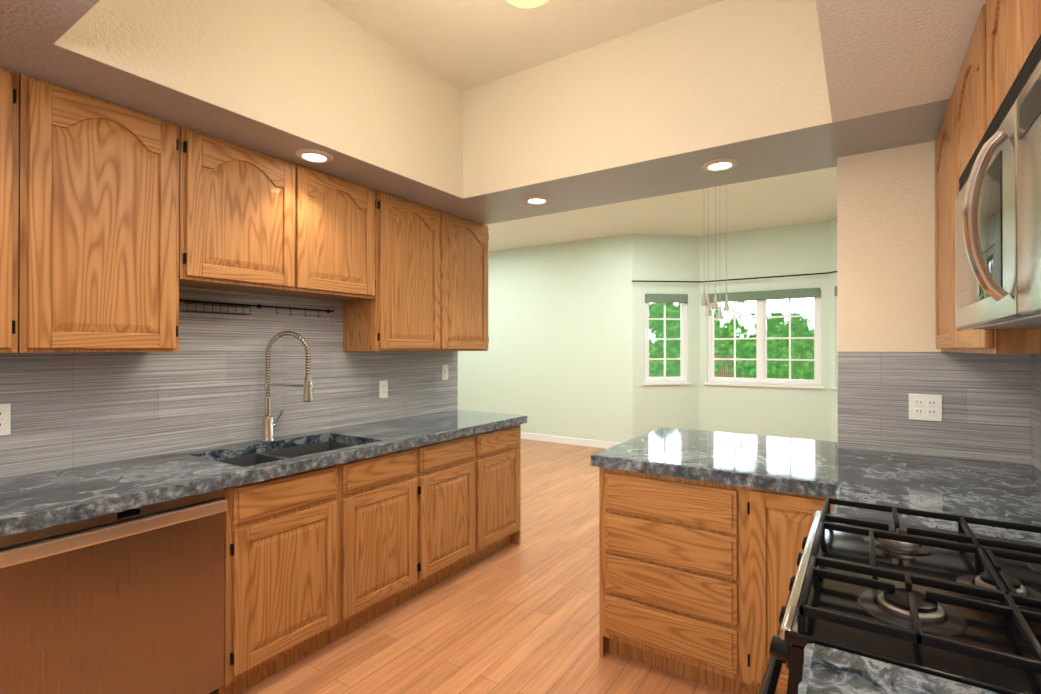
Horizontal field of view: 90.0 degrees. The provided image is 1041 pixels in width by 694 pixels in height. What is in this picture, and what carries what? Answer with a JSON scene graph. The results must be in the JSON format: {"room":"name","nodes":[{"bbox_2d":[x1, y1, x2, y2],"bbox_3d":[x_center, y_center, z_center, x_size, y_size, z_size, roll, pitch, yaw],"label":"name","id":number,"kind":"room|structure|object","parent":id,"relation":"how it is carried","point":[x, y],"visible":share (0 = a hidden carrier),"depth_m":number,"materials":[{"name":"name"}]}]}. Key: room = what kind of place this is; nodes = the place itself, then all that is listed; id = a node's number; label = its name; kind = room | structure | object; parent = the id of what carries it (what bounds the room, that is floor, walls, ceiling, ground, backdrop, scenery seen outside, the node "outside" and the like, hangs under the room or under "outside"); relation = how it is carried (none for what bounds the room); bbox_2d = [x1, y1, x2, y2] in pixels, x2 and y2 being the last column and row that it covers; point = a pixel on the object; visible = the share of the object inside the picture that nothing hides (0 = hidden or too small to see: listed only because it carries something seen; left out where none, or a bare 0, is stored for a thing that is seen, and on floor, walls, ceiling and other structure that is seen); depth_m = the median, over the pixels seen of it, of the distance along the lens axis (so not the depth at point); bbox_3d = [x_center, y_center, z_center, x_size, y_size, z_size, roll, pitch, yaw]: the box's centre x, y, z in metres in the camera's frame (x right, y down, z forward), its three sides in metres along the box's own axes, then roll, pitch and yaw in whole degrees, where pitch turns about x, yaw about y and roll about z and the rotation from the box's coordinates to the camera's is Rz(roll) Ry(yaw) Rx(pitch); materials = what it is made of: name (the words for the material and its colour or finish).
{"room":"kitchen","nodes":[
{"label":"kitchen","id":0,"kind":"room"},
{"bbox_2d":[239,439,731,693],"bbox_3d":[-0.765,1.451,4.317,7.430,0.100,9.920,0,0,33],"label":"floor","id":1,"kind":"structure","parent":0,"point":[521,618],"depth_m":2.56,"materials":[{"name":"laminate"}]},
{"bbox_2d":[0,488,226,693],"bbox_3d":[-1.535,0.958,1.865,0.604,0.854,0.643,0,0,33],"label":"dishwasher","id":2,"kind":"object","parent":1,"relation":"on","point":[130,601],"visible":0.94,"depth_m":1.70,"materials":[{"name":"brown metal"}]},
{"bbox_2d":[210,467,431,693],"bbox_3d":[-1.060,1.063,2.599,0.610,0.660,1.084,0,0,33],"label":"base cabinet","id":3,"kind":"object","parent":1,"relation":"on","point":[332,535],"depth_m":2.29,"materials":[{"name":"brown wood"}]},
{"bbox_2d":[0,451,251,534],"bbox_3d":[-2.071,0.496,1.053,0.625,0.046,2.765,0,0,33],"label":"countertop","id":4,"kind":"structure","parent":3,"relation":"on","point":[28,502],"depth_m":1.81,"materials":[{"name":"grey stone"}]},
{"bbox_2d":[332,431,487,586],"bbox_3d":[-0.664,0.965,3.202,0.610,0.862,0.653,0,0,33],"label":"base cabinet","id":5,"kind":"object","parent":1,"relation":"on","point":[457,469],"depth_m":3.03,"materials":[{"name":"brown wood"}]},
{"bbox_2d":[316,411,526,450],"bbox_3d":[-0.567,0.507,3.338,0.625,0.046,1.245,0,0,33],"label":"countertop","id":6,"kind":"structure","parent":5,"relation":"on","point":[396,434],"depth_m":3.09,"materials":[{"name":"grey stone"}]},
{"bbox_2d":[215,441,355,466],"bbox_3d":[-1.092,0.613,2.501,0.483,0.172,0.770,0,0,33],"label":"sink","id":7,"kind":"object","parent":6,"relation":"in","point":[264,455],"depth_m":2.66,"materials":[{"name":"grey"}]},
{"bbox_2d":[261,331,313,441],"bbox_3d":[-1.186,0.198,2.645,0.271,0.564,0.143,0,0,33],"label":"faucet","id":8,"kind":"object","parent":6,"relation":"on","point":[268,424],"depth_m":2.65,"materials":[{"name":"silver metal"}]},
{"bbox_2d":[488,423,522,555],"bbox_3d":[-0.402,0.967,3.600,0.611,0.862,0.595,0,0,33],"label":"base cabinet","id":9,"kind":"object","parent":1,"relation":"on","point":[504,444],"depth_m":3.50,"materials":[{"name":"brown wood"}]},
{"bbox_2d":[594,463,733,693],"bbox_3d":[0.767,0.961,2.412,0.607,0.862,0.620,0,0,33],"label":"base cabinet","id":10,"kind":"object","parent":1,"relation":"on","point":[702,534],"depth_m":2.15,"materials":[{"name":"brown wood"}]},
{"bbox_2d":[594,427,1040,506],"bbox_3d":[1.249,0.502,2.295,1.575,0.046,0.970,0,0,33],"label":"countertop","id":11,"kind":"structure","parent":10,"relation":"on","point":[800,464],"depth_m":2.10,"materials":[{"name":"grey stone"}]},
{"bbox_2d":[734,483,837,693],"bbox_3d":[1.147,0.960,2.124,0.345,0.862,0.684,0,0,33],"label":"base cabinet","id":12,"kind":"object","parent":1,"relation":"on","point":[771,524],"depth_m":1.95,"materials":[{"name":"brown wood"}]},
{"bbox_2d":[834,483,1040,543],"bbox_3d":[1.268,0.498,1.467,0.634,0.046,0.392,0,0,33],"label":"countertop","id":13,"kind":"structure","parent":12,"relation":"on","point":[1006,512],"depth_m":1.51,"materials":[{"name":"grey stone"}]},
{"bbox_2d":[802,663,809,690],"bbox_3d":[0.507,0.951,0.306,0.626,0.862,0.824,0,0,33],"label":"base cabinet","id":14,"kind":"object","parent":1,"relation":"on","point":[807,664],"depth_m":0.75,"materials":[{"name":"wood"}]},
{"bbox_2d":[802,643,999,693],"bbox_3d":[0.021,0.489,-0.427,0.634,0.046,2.592,0,0,33],"label":"countertop","id":15,"kind":"structure","parent":14,"relation":"on","point":[831,670],"depth_m":0.74,"materials":[{"name":"grey stone"}]},
{"bbox_2d":[818,499,837,512],"bbox_3d":[1.260,0.957,1.489,0.669,0.862,0.420,0,0,33],"label":"base cabinet","id":16,"kind":"object","parent":1,"relation":"on","point":[832,506],"depth_m":1.83,"materials":[{"name":"brown wood"}]},
{"bbox_2d":[758,498,1040,693],"bbox_3d":[0.903,0.893,1.006,0.734,0.985,0.764,0,0,33],"label":"range","id":17,"kind":"object","parent":1,"relation":"on","point":[962,604],"visible":1,"depth_m":0.93,"materials":[{"name":"black metal"}]},
{"bbox_2d":[0,0,985,224],"bbox_3d":[-0.472,-1.238,1.156,3.210,0.652,4.700,0,0,33],"label":"soffit","id":18,"kind":"structure","parent":0,"point":[320,72],"depth_m":2.32,"materials":[{"name":"beige paint"}]},
{"bbox_2d":[295,149,332,162],"bbox_3d":[-0.978,-0.901,2.469,0.170,0.012,0.170,0,0,33],"label":"recessed light","id":19,"kind":"object","parent":18,"relation":"in","point":[313,156],"visible":1,"depth_m":2.46,"materials":[{"name":"beige glass"}]},
{"bbox_2d":[523,196,550,204],"bbox_3d":[0.100,-0.898,3.197,0.170,0.012,0.170,0,0,33],"label":"recessed light","id":20,"kind":"object","parent":18,"relation":"in","point":[536,200],"visible":0.96,"depth_m":3.18,"materials":[{"name":"beige glass"}]},
{"bbox_2d":[702,158,737,171],"bbox_3d":[0.991,-0.901,2.586,0.170,0.012,0.170,0,0,33],"label":"recessed light","id":21,"kind":"object","parent":18,"relation":"in","point":[716,165],"visible":1,"depth_m":2.58,"materials":[{"name":"beige glass"}]},
{"bbox_2d":[321,0,836,251],"bbox_3d":[-0.765,-1.599,4.332,7.430,0.100,9.920,0,0,33],"label":"ceiling","id":22,"kind":"structure","parent":0,"point":[463,45],"depth_m":2.82,"materials":[{"name":"beige paint"}]},
{"bbox_2d":[506,0,548,7],"bbox_3d":[0.028,-1.495,2.145,0.310,0.128,0.310,0,0,33],"label":"lamp","id":23,"kind":"object","parent":22,"relation":"attached to","point":[526,3],"visible":1,"depth_m":2.18,"materials":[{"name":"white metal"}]},
{"bbox_2d":[701,185,729,318],"bbox_3d":[1.777,-0.901,4.762,0.300,1.290,0.300,0,0,33],"label":"pendant light","id":24,"kind":"object","parent":22,"relation":"hanging from","point":[704,302],"visible":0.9,"depth_m":4.76,"materials":[{"name":"silver metal"}]},
{"bbox_2d":[458,219,837,442],"bbox_3d":[1.289,-0.058,7.648,7.208,2.950,0.749,0,0,33],"label":"wall","id":25,"kind":"structure","parent":0,"point":[556,359],"depth_m":7.17,"materials":[{"name":"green paint"}]},
{"bbox_2d":[521,432,619,448],"bbox_3d":[-0.163,1.370,8.152,4.020,0.100,0.012,0,0,33],"label":"baseboard","id":26,"kind":"structure","parent":25,"relation":"attached to","point":[571,441],"depth_m":7.56,"materials":[{"name":"white wood"}]},
{"bbox_2d":[643,302,690,384],"bbox_3d":[1.992,-0.095,7.144,0.679,1.220,0.140,0,0,-6],"label":"window","id":27,"kind":"structure","parent":25,"relation":"in","point":[682,380],"depth_m":7.16,"materials":[{"name":"white"}]},
{"bbox_2d":[632,271,836,282],"bbox_3d":[2.924,-0.888,6.458,2.982,0.018,0.688,0,0,33],"label":"curtain rod","id":28,"kind":"object","parent":25,"relation":"attached to","point":[738,279],"visible":0.73,"depth_m":6.79,"materials":[{"name":"black metal"}]},
{"bbox_2d":[704,289,823,388],"bbox_3d":[3.133,-0.097,6.773,1.410,1.220,0.127,0,0,33],"label":"window","id":29,"kind":"structure","parent":25,"relation":"in","point":[761,379],"depth_m":6.75,"materials":[{"name":"white"}]},
{"bbox_2d":[645,286,836,302],"bbox_3d":[2.944,-0.668,6.564,2.667,0.120,0.540,0,0,33],"label":"window blinds","id":30,"kind":"object","parent":29,"relation":"attached to","point":[754,295],"visible":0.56,"depth_m":6.80,"materials":[{"name":"grey"}]},
{"bbox_2d":[831,316,837,389],"bbox_3d":[3.896,-0.101,5.972,0.140,1.220,0.669,0,0,-18],"label":"window","id":31,"kind":"structure","parent":25,"relation":"in","point":[834,388],"depth_m":6.25,"materials":[{"name":"white wood"}]},
{"bbox_2d":[837,141,1031,443],"bbox_3d":[1.838,0.242,2.358,0.680,2.300,0.140,0,0,33],"label":"wall","id":32,"kind":"structure","parent":0,"point":[885,250],"depth_m":2.38,"materials":[{"name":"beige paint"}]},
{"bbox_2d":[838,352,1031,464],"bbox_3d":[1.794,0.254,2.299,0.671,0.465,0.008,0,0,33],"label":"wall tile","id":33,"kind":"structure","parent":32,"relation":"attached to","point":[986,406],"depth_m":2.27,"materials":[{"name":"grey tile"}]},
{"bbox_2d":[909,394,941,420],"bbox_3d":[1.784,0.267,2.294,0.116,0.115,0.008,0,0,33],"label":"electrical outlet","id":34,"kind":"object","parent":33,"relation":"attached to","point":[926,407],"visible":1,"depth_m":2.29,"materials":[{"name":"white plastic"}]},
{"bbox_3d":[-1.849,-0.085,2.087,0.120,2.950,4.750,0,0,33],"label":"wall","id":35,"kind":"structure","parent":0,"visible":0},
{"bbox_2d":[0,66,59,352],"bbox_3d":[-1.919,-0.446,1.574,0.312,0.928,0.691,0,0,33],"label":"upper cabinet","id":36,"kind":"object","parent":35,"relation":"attached to","point":[29,105],"depth_m":1.74,"materials":[{"name":"brown wood"}]},
{"bbox_2d":[60,86,187,351],"bbox_3d":[-1.661,-0.444,1.966,0.312,0.928,0.560,0,0,33],"label":"upper cabinet","id":37,"kind":"object","parent":35,"relation":"attached to","point":[119,225],"depth_m":1.94,"materials":[{"name":"brown wood"}]},
{"bbox_2d":[0,286,457,477],"bbox_3d":[-1.796,0.088,2.051,0.008,0.795,4.750,0,0,33],"label":"wall tile","id":38,"kind":"structure","parent":35,"relation":"attached to","point":[203,387],"depth_m":2.50,"materials":[{"name":"grey tile"}]},
{"bbox_2d":[0,403,10,435],"bbox_3d":[-1.907,0.264,1.866,0.008,0.115,0.116,0,0,33],"label":"electrical outlet","id":39,"kind":"object","parent":38,"relation":"attached to","point":[5,419],"visible":1,"depth_m":1.90,"materials":[{"name":"white plastic"}]},
{"bbox_2d":[179,299,333,316],"bbox_3d":[-1.325,-0.192,2.682,0.085,0.064,0.880,0,0,33],"label":"hook rail","id":40,"kind":"object","parent":38,"relation":"attached to","point":[204,303],"visible":0.96,"depth_m":2.54,"materials":[{"name":"black metal"}]},
{"bbox_2d":[379,380,387,398],"bbox_3d":[-0.895,0.277,3.403,0.008,0.115,0.070,0,0,33],"label":"electrical outlet","id":41,"kind":"object","parent":38,"relation":"attached to","point":[383,389],"visible":1,"depth_m":3.40,"materials":[{"name":"white plastic"}]},
{"bbox_2d":[442,364,447,379],"bbox_3d":[-0.563,0.189,3.903,0.014,0.115,0.070,0,0,33],"label":"light switch","id":42,"kind":"object","parent":38,"relation":"attached to","point":[444,372],"visible":1,"depth_m":3.90,"materials":[{"name":"white plastic"}]},
{"bbox_2d":[188,128,311,296],"bbox_3d":[-1.347,-0.592,2.444,0.312,0.628,0.575,0,0,33],"label":"upper cabinet","id":43,"kind":"object","parent":35,"relation":"attached to","point":[250,210],"depth_m":2.35,"materials":[{"name":"brown wood"}]},
{"bbox_2d":[296,169,379,301],"bbox_3d":[-1.102,-0.590,2.816,0.312,0.628,0.575,0,0,33],"label":"upper cabinet","id":44,"kind":"object","parent":35,"relation":"attached to","point":[345,213],"depth_m":2.79,"materials":[{"name":"brown wood"}]},
{"bbox_2d":[343,191,451,350],"bbox_3d":[-0.778,-0.438,3.309,0.312,0.928,0.598,0,0,33],"label":"upper cabinet","id":45,"kind":"object","parent":35,"relation":"attached to","point":[413,312],"depth_m":3.17,"materials":[{"name":"brown wood"}]},
{"bbox_2d":[452,215,488,350],"bbox_3d":[-0.520,-0.436,3.699,0.312,0.928,0.598,0,0,33],"label":"upper cabinet","id":46,"kind":"object","parent":35,"relation":"attached to","point":[470,239],"depth_m":3.67,"materials":[{"name":"brown wood"}]},
{"bbox_3d":[1.930,-0.086,1.772,0.120,2.950,8.620,0,0,33],"label":"wall","id":47,"kind":"structure","parent":0,"visible":0},
{"bbox_2d":[935,121,946,351],"bbox_3d":[1.770,-0.444,1.935,0.306,0.928,0.627,0,0,33],"label":"upper cabinet","id":48,"kind":"object","parent":47,"relation":"attached to","point":[941,317],"depth_m":2.15,"materials":[{"name":"brown wood"}]},
{"bbox_2d":[943,17,1040,353],"bbox_3d":[1.497,-0.446,1.520,0.306,0.928,0.627,0,0,33],"label":"upper cabinet","id":49,"kind":"object","parent":47,"relation":"attached to","point":[961,117],"depth_m":1.65,"materials":[{"name":"brown wood"}]},
{"bbox_2d":[979,0,1006,141],"bbox_3d":[1.188,-0.681,1.052,0.306,0.464,0.487,0,0,33],"label":"upper cabinet","id":50,"kind":"object","parent":47,"relation":"attached to","point":[1005,36],"depth_m":1.27,"materials":[{"name":"brown wood"}]},
{"bbox_2d":[955,34,1040,329],"bbox_3d":[1.039,-0.245,0.935,0.423,0.396,0.844,0,0,33],"label":"microwave","id":51,"kind":"object","parent":50,"relation":"attached to","point":[998,237],"visible":1,"depth_m":0.87,"materials":[{"name":"grey metal"}]},
{"bbox_2d":[1007,0,1040,91],"bbox_3d":[0.992,-0.682,0.754,0.306,0.464,0.487,0,0,33],"label":"upper cabinet","id":52,"kind":"object","parent":47,"relation":"attached to","point":[1023,16],"depth_m":1.04,"materials":[{"name":"brown wood"}]},
{"bbox_2d":[1031,354,1040,470],"bbox_3d":[0.824,0.244,0.207,0.008,0.465,4.552,0,0,33],"label":"wall tile","id":53,"kind":"structure","parent":47,"relation":"attached to","point":[1036,405],"depth_m":2.05,"materials":[{"name":"grey tile"}]},
{"label":"outside","id":54,"kind":"structure","parent":0,"visible":0},
{"bbox_2d":[649,298,813,379],"bbox_3d":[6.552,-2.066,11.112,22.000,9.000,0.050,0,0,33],"label":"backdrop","id":55,"kind":"structure","parent":54,"point":[749,345],"depth_m":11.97,"materials":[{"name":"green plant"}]}
]}

